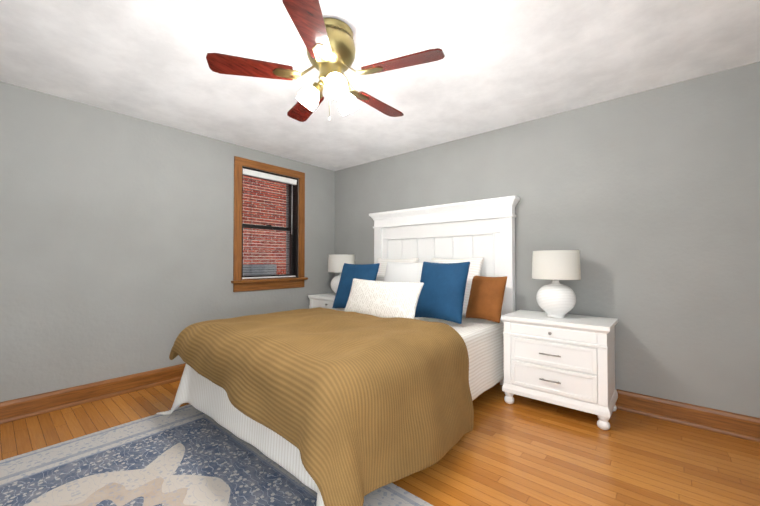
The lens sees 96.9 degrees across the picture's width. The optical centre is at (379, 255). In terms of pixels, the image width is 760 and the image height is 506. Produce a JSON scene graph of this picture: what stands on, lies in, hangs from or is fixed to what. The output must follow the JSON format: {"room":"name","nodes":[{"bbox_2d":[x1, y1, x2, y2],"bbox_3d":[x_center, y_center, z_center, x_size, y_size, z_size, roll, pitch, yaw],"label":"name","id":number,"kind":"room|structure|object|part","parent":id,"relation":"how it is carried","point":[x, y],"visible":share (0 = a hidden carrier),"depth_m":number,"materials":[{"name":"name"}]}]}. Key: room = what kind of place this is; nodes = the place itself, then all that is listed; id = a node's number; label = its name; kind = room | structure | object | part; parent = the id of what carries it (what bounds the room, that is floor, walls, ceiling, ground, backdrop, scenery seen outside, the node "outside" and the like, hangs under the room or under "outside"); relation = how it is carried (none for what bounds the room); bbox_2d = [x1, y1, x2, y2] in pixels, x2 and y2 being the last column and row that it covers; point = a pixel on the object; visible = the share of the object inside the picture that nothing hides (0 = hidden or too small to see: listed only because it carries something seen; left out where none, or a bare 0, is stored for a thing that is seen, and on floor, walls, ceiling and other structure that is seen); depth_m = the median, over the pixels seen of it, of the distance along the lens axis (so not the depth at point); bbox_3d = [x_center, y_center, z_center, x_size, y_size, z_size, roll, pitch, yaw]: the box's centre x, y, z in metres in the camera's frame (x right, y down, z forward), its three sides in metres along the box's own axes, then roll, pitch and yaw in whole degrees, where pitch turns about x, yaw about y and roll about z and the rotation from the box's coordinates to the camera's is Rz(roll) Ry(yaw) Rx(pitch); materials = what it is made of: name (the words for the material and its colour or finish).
{"room":"bedroom","nodes":[
{"label":"bedroom","id":0,"kind":"room"},
{"bbox_2d":[0,81,334,401],"bbox_3d":[-2.142,-0.018,3.467,0.280,2.520,4.200,-1,-1,41],"label":"wall","id":1,"kind":"structure","parent":0,"point":[116,243],"depth_m":2.98,"materials":[{"name":"paint"}]},
{"bbox_2d":[0,363,185,423],"bbox_3d":[-2.022,1.164,3.346,0.034,0.152,4.200,-1,-1,41],"label":"baseboard","id":2,"kind":"structure","parent":1,"relation":"attached to","point":[28,406],"depth_m":2.82,"materials":[{"name":"brown wood"}]},
{"bbox_2d":[231,156,307,291],"bbox_3d":[-1.381,-0.356,4.216,0.225,1.540,1.020,-1,-1,41],"label":"window","id":3,"kind":"structure","parent":1,"relation":"in","point":[240,284],"depth_m":4.21,"materials":[{"name":"brown wood"}]},
{"bbox_3d":[-1.425,-0.376,4.254,0.044,1.240,0.674,-1,-1,41],"label":"glass","id":4,"kind":"part","parent":3,"relation":"part of","materials":[{"name":"clear glass"}]},
{"bbox_3d":[-1.425,-0.367,4.254,0.110,1.302,0.756,-1,-1,41],"label":"window sash","id":5,"kind":"part","parent":3,"relation":"part of","materials":[{"name":"black metal"}]},
{"bbox_2d":[242,168,296,278],"bbox_3d":[-1.369,-0.373,4.206,0.047,1.288,0.750,-1,-1,41],"label":"window blind","id":6,"kind":"object","parent":3,"relation":"attached to","point":[265,176],"visible":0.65,"depth_m":4.19,"materials":[{"name":"white"}]},
{"bbox_2d":[0,380,759,505],"bbox_3d":[-0.377,1.259,1.933,4.930,0.080,4.500,-1,-1,41],"label":"floor","id":7,"kind":"structure","parent":0,"point":[523,451],"depth_m":2.06,"materials":[{"name":"brown wood"}]},
{"bbox_2d":[0,404,432,505],"bbox_3d":[-1.169,1.204,1.387,2.420,0.010,2.220,-1,-1,41],"label":"rug","id":8,"kind":"object","parent":7,"relation":"on","point":[188,455],"visible":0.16,"depth_m":1.88,"materials":[{"name":"blue fabric"}]},
{"bbox_2d":[308,293,344,310],"bbox_3d":[-0.536,0.892,4.449,0.764,0.730,0.498,-1,-1,41],"label":"nightstand","id":9,"kind":"object","parent":7,"relation":"on","point":[322,300],"visible":0.1,"depth_m":4.38,"materials":[{"name":"white paint"}]},
{"bbox_2d":[328,254,354,292],"bbox_3d":[-0.508,0.255,4.460,0.359,0.543,0.359,-1,-1,41],"label":"lamp","id":10,"kind":"object","parent":9,"relation":"on","point":[336,262],"visible":0.62,"depth_m":4.32,"materials":[{"name":"ceramic"}]},
{"bbox_2d":[156,196,519,505],"bbox_3d":[-0.140,0.333,2.865,2.052,1.800,2.469,-1,-1,41],"label":"bed","id":11,"kind":"object","parent":7,"relation":"on","point":[392,371],"visible":1,"depth_m":2.10,"materials":[{"name":"brown fabric"}]},
{"bbox_2d":[169,307,473,505],"bbox_3d":[-0.454,0.832,2.475,2.037,0.690,1.502,-1,-1,41],"label":"blanket","id":12,"kind":"object","parent":11,"relation":"on","point":[353,402],"depth_m":1.78,"materials":[{"name":"brown fabric"}]},
{"bbox_2d":[332,263,379,307],"bbox_3d":[-0.274,0.340,3.798,0.560,0.600,0.170,-1,-23,35],"label":"pillow","id":13,"kind":"object","parent":11,"relation":"on","point":[349,272],"depth_m":3.76,"materials":[{"name":"fabric"}]},
{"bbox_2d":[415,262,469,323],"bbox_3d":[0.564,0.319,3.119,0.560,0.600,0.173,-1,-17,45],"label":"pillow","id":14,"kind":"object","parent":11,"relation":"on","point":[442,293],"depth_m":3.02,"materials":[{"name":"fabric"}]},
{"bbox_3d":[0.600,0.347,3.768,1.846,1.800,0.133,-1,-1,41],"label":"headboard","id":15,"kind":"part","parent":11,"relation":"part of","materials":[{"name":"white paint"}]},
{"bbox_2d":[466,275,506,322],"bbox_3d":[0.982,0.388,3.133,0.141,0.460,0.400,22,-14,-35],"label":"pillow","id":16,"kind":"object","parent":11,"relation":"on","point":[484,295],"depth_m":3.07,"materials":[{"name":"fabric"}]},
{"bbox_2d":[501,310,617,429],"bbox_3d":[1.448,0.866,2.746,0.764,0.730,0.498,-1,-1,41],"label":"nightstand","id":17,"kind":"object","parent":7,"relation":"on","point":[567,360],"visible":1,"depth_m":2.56,"materials":[{"name":"white paint"}]},
{"bbox_3d":[1.299,0.767,2.573,0.150,0.377,0.040,-1,-1,41],"label":"handle","id":18,"kind":"part","parent":17,"relation":"part of","materials":[{"name":"grey metal"}]},
{"bbox_2d":[532,250,580,317],"bbox_3d":[1.449,0.229,2.779,0.359,0.543,0.359,-1,-1,41],"label":"lamp","id":19,"kind":"object","parent":17,"relation":"on","point":[555,298],"visible":1,"depth_m":2.66,"materials":[{"name":"ceramic"}]},
{"bbox_2d":[0,0,759,170],"bbox_3d":[-0.377,-1.351,1.973,4.930,0.100,4.500,-1,-1,41],"label":"ceiling","id":20,"kind":"structure","parent":0,"point":[503,63],"depth_m":2.23,"materials":[{"name":"paint"}]},
{"bbox_2d":[206,0,444,121],"bbox_3d":[-0.257,-1.037,1.998,1.269,0.523,1.216,-1,-1,41],"label":"fan","id":21,"kind":"object","parent":20,"relation":"hanging from","point":[330,47],"visible":1,"depth_m":1.84,"materials":[{"name":"red wood"}]},
{"bbox_3d":[-0.262,-0.926,1.986,0.381,0.136,0.346,-1,-1,41],"label":"glass","id":22,"kind":"part","parent":21,"relation":"part of","materials":[{"name":"white glass"}]},
{"bbox_2d":[335,61,759,417],"bbox_3d":[1.039,-0.016,3.603,4.930,2.520,0.150,-1,-1,41],"label":"wall","id":23,"kind":"structure","parent":0,"point":[646,203],"depth_m":2.63,"materials":[{"name":"paint"}]},
{"bbox_2d":[615,389,759,442],"bbox_3d":[1.029,1.166,3.473,4.500,0.152,0.034,-1,-1,41],"label":"baseboard","id":24,"kind":"structure","parent":23,"relation":"attached to","point":[741,426],"depth_m":2.42,"materials":[{"name":"brown wood"}]},
{"label":"outside","id":25,"kind":"structure","parent":0,"visible":0},
{"bbox_2d":[242,176,285,275],"bbox_3d":[-2.865,-1.476,5.560,0.225,6.500,8.000,-1,-1,41],"label":"brick","id":26,"kind":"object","parent":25,"point":[253,263],"depth_m":6.25,"materials":[{"name":"red brick"}]}
]}

